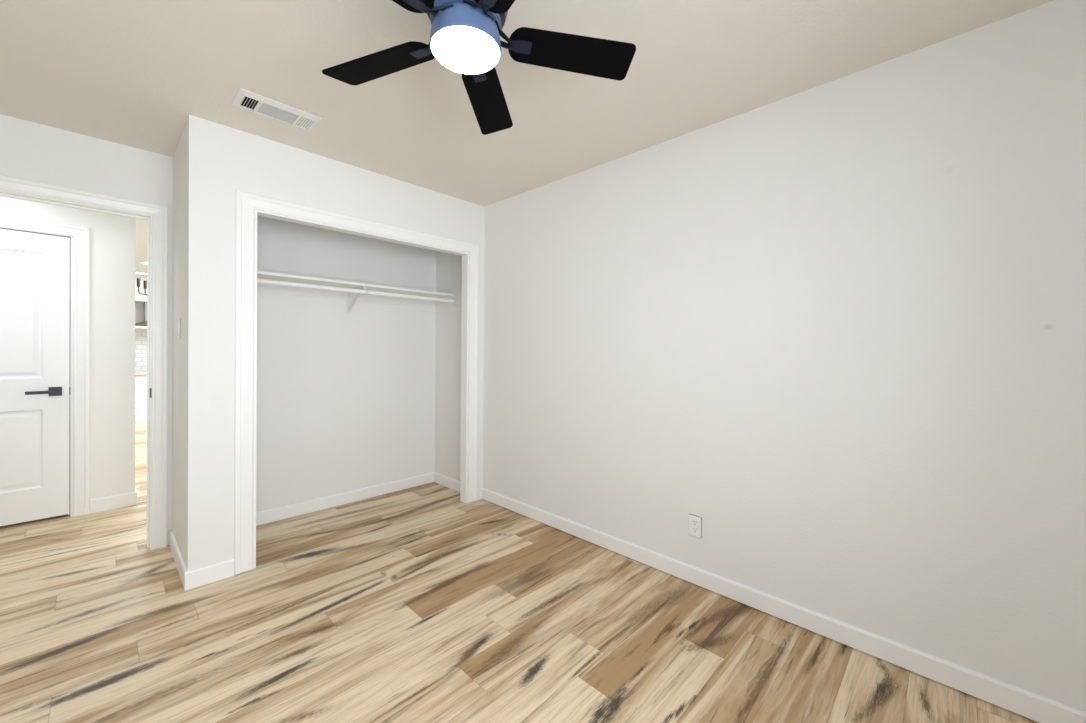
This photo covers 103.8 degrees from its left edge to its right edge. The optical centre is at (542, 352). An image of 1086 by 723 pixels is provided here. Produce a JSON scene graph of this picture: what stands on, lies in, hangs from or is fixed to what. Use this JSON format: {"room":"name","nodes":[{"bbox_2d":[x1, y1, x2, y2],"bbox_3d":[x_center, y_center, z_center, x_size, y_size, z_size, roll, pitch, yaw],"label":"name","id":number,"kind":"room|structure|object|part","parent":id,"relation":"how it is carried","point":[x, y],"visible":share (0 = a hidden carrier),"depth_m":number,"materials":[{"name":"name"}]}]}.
{"room":"empty bedroom","nodes":[
{"label":"empty bedroom","id":0,"kind":"room"},
{"bbox_2d":[0,196,134,515],"bbox_3d":[-3.999,-0.022,2.608,0.115,2.440,2.166,1,1,44],"label":"wall","id":1,"kind":"structure","parent":0,"point":[112,237],"depth_m":3.25,"materials":[{"name":"paint"}]},
{"bbox_2d":[0,229,70,525],"bbox_3d":[-3.704,0.170,2.829,0.091,2.014,0.766,1,1,44],"label":"door","id":2,"kind":"structure","parent":1,"relation":"in","point":[35,389],"depth_m":2.99,"materials":[{"name":"paint"}]},
{"bbox_3d":[-3.519,0.278,2.990,0.047,0.023,0.147,1,1,44],"label":"lever","id":3,"kind":"part","parent":2,"relation":"part of","materials":[{"name":"black metal"}]},
{"bbox_3d":[-3.496,0.277,3.053,0.010,0.064,0.064,1,1,44],"label":"handle","id":4,"kind":"part","parent":2,"relation":"part of","materials":[{"name":"black metal"}]},
{"bbox_2d":[0,215,89,516],"bbox_3d":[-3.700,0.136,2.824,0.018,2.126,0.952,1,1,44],"label":"trim","id":5,"kind":"structure","parent":1,"relation":"attached to","point":[81,235],"depth_m":3.13,"materials":[{"name":"paint"}]},
{"bbox_2d":[90,491,136,512],"bbox_3d":[-3.291,1.147,3.269,0.013,0.104,0.256,1,1,44],"label":"baseboard","id":6,"kind":"structure","parent":1,"relation":"attached to","point":[106,503],"depth_m":3.26,"materials":[{"name":"paint"}]},
{"bbox_2d":[0,114,172,545],"bbox_3d":[-2.740,-0.009,2.349,0.117,2.440,1.042,1,1,44],"label":"wall","id":7,"kind":"structure","parent":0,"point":[30,151],"depth_m":2.44,"materials":[{"name":"paint"}]},
{"bbox_2d":[0,175,167,549],"bbox_3d":[-2.719,0.150,2.362,0.137,2.122,0.946,1,1,44],"label":"door frame","id":8,"kind":"structure","parent":7,"relation":"attached to","point":[159,213],"depth_m":2.62,"materials":[{"name":"paint"}]},
{"bbox_2d":[135,303,143,322],"bbox_3d":[-6.626,-0.085,8.012,0.100,2.440,6.500,1,1,44],"label":"wall","id":9,"kind":"structure","parent":0,"point":[139,307],"depth_m":7.46,"materials":[{"name":"paint"}]},
{"bbox_2d":[135,329,146,370],"bbox_3d":[-6.552,0.036,8.010,0.012,1.000,4.000,1,1,44],"label":"backsplash","id":10,"kind":"structure","parent":9,"relation":"attached to","point":[140,334],"depth_m":7.48,"materials":[{"name":"white tile"}]},
{"bbox_2d":[135,275,146,302],"bbox_3d":[-6.245,-1.085,7.994,0.450,0.434,3.600,1,1,44],"label":"trim","id":11,"kind":"structure","parent":9,"relation":"attached to","point":[139,298],"depth_m":7.15,"materials":[{"name":"paint"}]},
{"bbox_2d":[135,302,146,328],"bbox_3d":[-6.709,-0.639,7.467,0.500,0.455,0.900,1,1,44],"label":"range hood","id":12,"kind":"object","parent":9,"relation":"attached to","point":[140,325],"visible":0.17,"depth_m":7.22,"materials":[{"name":"metal"}]},
{"bbox_2d":[172,121,186,564],"bbox_3d":[-2.122,-0.004,2.530,0.755,2.440,0.075,1,1,44],"label":"wall","id":13,"kind":"structure","parent":0,"point":[179,289],"depth_m":2.42,"materials":[{"name":"paint"}]},
{"bbox_2d":[169,531,187,586],"bbox_3d":[-2.087,1.169,2.434,0.694,0.094,0.013,1,1,44],"label":"baseboard","id":14,"kind":"structure","parent":13,"relation":"attached to","point":[180,564],"depth_m":2.40,"materials":[{"name":"paint"}]},
{"bbox_2d":[178,318,180,337],"bbox_3d":[-2.065,-0.138,2.417,0.070,0.115,0.008,1,1,44],"label":"light switch","id":15,"kind":"object","parent":13,"relation":"attached to","point":[179,319],"visible":1,"depth_m":2.40,"materials":[{"name":"paint"}]},
{"bbox_2d":[186,115,484,574],"bbox_3d":[-1.187,0.001,2.902,0.075,2.440,1.908,1,1,44],"label":"wall","id":16,"kind":"structure","parent":0,"point":[222,160],"depth_m":2.30,"materials":[{"name":"paint"}]},
{"bbox_2d":[184,558,233,590],"bbox_3d":[-1.765,1.173,2.259,0.013,0.094,0.209,1,1,44],"label":"baseboard","id":17,"kind":"structure","parent":16,"relation":"attached to","point":[211,573],"depth_m":2.25,"materials":[{"name":"paint"}]},
{"bbox_2d":[234,190,478,574],"bbox_3d":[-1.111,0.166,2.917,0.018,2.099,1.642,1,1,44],"label":"trim","id":18,"kind":"structure","parent":16,"relation":"attached to","point":[246,203],"depth_m":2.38,"materials":[{"name":"paint"}]},
{"bbox_2d":[256,215,435,511],"bbox_3d":[-1.690,-0.007,3.414,0.149,2.440,1.798,1,1,44],"label":"wall","id":19,"kind":"structure","parent":0,"point":[346,401],"depth_m":3.38,"materials":[{"name":"paint"}]},
{"bbox_2d":[256,472,433,525],"bbox_3d":[-1.643,1.167,3.367,0.013,0.091,1.798,1,1,44],"label":"baseboard","id":20,"kind":"structure","parent":19,"relation":"attached to","point":[275,514],"depth_m":3.38,"materials":[{"name":"paint"}]},
{"bbox_2d":[257,283,434,307],"bbox_3d":[-1.627,-0.464,3.354,0.016,0.088,1.798,1,1,44],"label":"cleat","id":21,"kind":"object","parent":19,"relation":"attached to","point":[261,288],"visible":0.43,"depth_m":3.35,"materials":[{"name":"paint"}]},
{"bbox_2d":[257,271,454,297],"bbox_3d":[-1.521,-0.516,3.252,0.309,0.019,1.798,1,1,44],"label":"closet shelf","id":22,"kind":"object","parent":21,"relation":"on","point":[260,274],"visible":0.45,"depth_m":3.16,"materials":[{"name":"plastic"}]},
{"bbox_2d":[347,286,368,312],"bbox_3d":[-1.434,-0.412,3.299,0.339,0.187,0.026,1,1,44],"label":"shelf bracket","id":23,"kind":"object","parent":21,"relation":"attached to","point":[349,307],"visible":0.88,"depth_m":3.36,"materials":[{"name":"metal"}]},
{"bbox_3d":[-1.556,-0.414,3.414,0.004,0.187,0.023,1,1,44],"label":"wall plate","id":24,"kind":"part","parent":23,"relation":"part of","materials":[{"name":"metal"}]},
{"bbox_2d":[257,278,456,304],"bbox_3d":[-1.391,-0.456,3.126,0.060,0.060,1.766,1,1,44],"label":"clothes rod","id":25,"kind":"object","parent":23,"relation":"attached to","point":[259,280],"visible":0.59,"depth_m":3.09,"materials":[{"name":"metal"}]},
{"bbox_2d":[0,425,1038,722],"bbox_3d":[-2.645,1.209,4.172,11.190,0.020,6.500,1,1,44],"label":"floor","id":26,"kind":"structure","parent":0,"point":[418,604],"depth_m":1.85,"materials":[{"name":"brown wood"}]},
{"bbox_2d":[135,371,146,425],"bbox_3d":[-6.227,0.728,7.258,0.650,0.832,2.630,1,1,44],"label":"base cabinet","id":27,"kind":"object","parent":26,"relation":"on","point":[140,376],"visible":0.02,"depth_m":6.72,"materials":[{"name":"white wood"}]},
{"bbox_2d":[135,371,146,374],"bbox_3d":[-6.223,0.332,7.255,0.650,0.039,2.630,1,1,44],"label":"countertop","id":28,"kind":"structure","parent":27,"relation":"on","point":[136,372],"depth_m":6.74,"materials":[{"name":"beige stone"}]},
{"bbox_2d":[0,0,1053,275],"bbox_3d":[-2.616,-1.291,4.147,11.210,0.100,6.500,1,1,44],"label":"ceiling","id":29,"kind":"structure","parent":0,"point":[132,73],"depth_m":1.84,"materials":[{"name":"paint"}]},
{"bbox_2d":[137,278,146,295],"bbox_3d":[-5.241,-1.014,5.831,0.447,0.525,0.467,1,1,44],"label":"chandelier","id":30,"kind":"object","parent":29,"relation":"hanging from","point":[138,279],"visible":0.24,"depth_m":5.77,"materials":[{"name":"black metal"}]},
{"bbox_2d":[143,280,146,288],"bbox_3d":[-5.461,-0.934,5.846,0.033,0.113,0.034,1,1,44],"label":"socket","id":31,"kind":"object","parent":30,"relation":"attached to","point":[144,282],"depth_m":5.83,"materials":[{"name":"black plastic"}]},
{"bbox_2d":[231,88,321,131],"bbox_3d":[-1.337,-1.209,2.148,0.198,0.012,0.351,1,1,44],"label":"ceiling vent","id":32,"kind":"object","parent":29,"relation":"in","point":[246,100],"visible":1,"depth_m":2.12,"materials":[{"name":"metal"}]},
{"bbox_2d":[322,0,635,134],"bbox_3d":[-0.244,-1.041,1.258,1.046,0.314,1.015,1,1,44],"label":"ceiling fan","id":33,"kind":"object","parent":29,"relation":"hanging from","point":[465,35],"visible":1,"depth_m":1.33,"materials":[{"name":"black wood"}]},
{"bbox_3d":[-0.538,-0.959,1.417,0.410,0.006,0.138,1,12,23],"label":"blade","id":34,"kind":"part","parent":33,"relation":"part of","materials":[{"name":"black wood"}]},
{"bbox_3d":[-0.452,-0.956,1.035,0.138,0.006,0.410,16,11,40],"label":"blade","id":35,"kind":"part","parent":33,"relation":"part of","materials":[{"name":"black wood"}]},
{"bbox_2d":[431,26,498,73],"bbox_3d":[-0.233,-0.901,1.285,0.202,0.033,0.202,1,1,44],"label":"diffuser","id":36,"kind":"object","parent":33,"relation":"attached to","point":[461,49],"depth_m":1.25,"materials":[{"name":"white glass"}]},
{"bbox_3d":[-0.207,-0.950,1.617,0.138,0.006,0.410,-11,-2,4],"label":"blade","id":37,"kind":"part","parent":33,"relation":"part of","materials":[{"name":"black wood"}]},
{"bbox_3d":[-0.062,-0.952,0.999,0.138,0.006,0.410,14,-6,-30],"label":"blade","id":38,"kind":"part","parent":33,"relation":"part of","materials":[{"name":"black wood"}]},
{"bbox_3d":[0.092,-0.953,1.359,0.410,0.006,0.138,0,-11,-13],"label":"blade","id":39,"kind":"part","parent":33,"relation":"part of","materials":[{"name":"black wood"}]},
{"bbox_2d":[435,0,1085,711],"bbox_3d":[0.550,0.019,2.611,4.490,2.440,0.155,1,1,44],"label":"wall","id":40,"kind":"structure","parent":0,"point":[837,327],"depth_m":1.83,"materials":[{"name":"paint"}]},
{"bbox_2d":[434,472,459,491],"bbox_3d":[-0.805,1.172,3.799,0.593,0.091,0.013,1,1,44],"label":"baseboard","id":41,"kind":"structure","parent":40,"relation":"attached to","point":[451,483],"depth_m":3.85,"materials":[{"name":"paint"}]},
{"bbox_2d":[435,295,461,307],"bbox_3d":[-0.794,-0.460,3.788,0.580,0.088,0.016,1,1,44],"label":"cleat","id":42,"kind":"object","parent":40,"relation":"attached to","point":[438,304],"visible":0.36,"depth_m":3.82,"materials":[{"name":"paint"}]},
{"bbox_2d":[689,514,701,538],"bbox_3d":[0.817,0.932,2.287,0.072,0.116,0.008,1,1,44],"label":"wall outlet","id":43,"kind":"object","parent":40,"relation":"attached to","point":[695,522],"visible":1,"depth_m":2.28,"materials":[{"name":"white plastic"}]},
{"bbox_2d":[692,527,697,532],"bbox_3d":[0.815,0.952,2.285,0.033,0.029,0.002,1,1,44],"label":"socket","id":44,"kind":"object","parent":43,"relation":"attached to","point":[694,529],"depth_m":2.28,"materials":[{"name":"white plastic"}]},
{"bbox_2d":[692,519,697,525],"bbox_3d":[0.816,0.912,2.285,0.033,0.029,0.002,1,1,44],"label":"socket","id":45,"kind":"object","parent":43,"relation":"attached to","point":[694,521],"depth_m":2.28,"materials":[{"name":"white plastic"}]},
{"bbox_2d":[481,488,1085,722],"bbox_3d":[0.761,1.194,2.338,3.539,0.087,0.013,1,1,44],"label":"baseboard","id":46,"kind":"structure","parent":40,"relation":"attached to","point":[1038,708],"depth_m":1.84,"materials":[{"name":"paint"}]}
]}

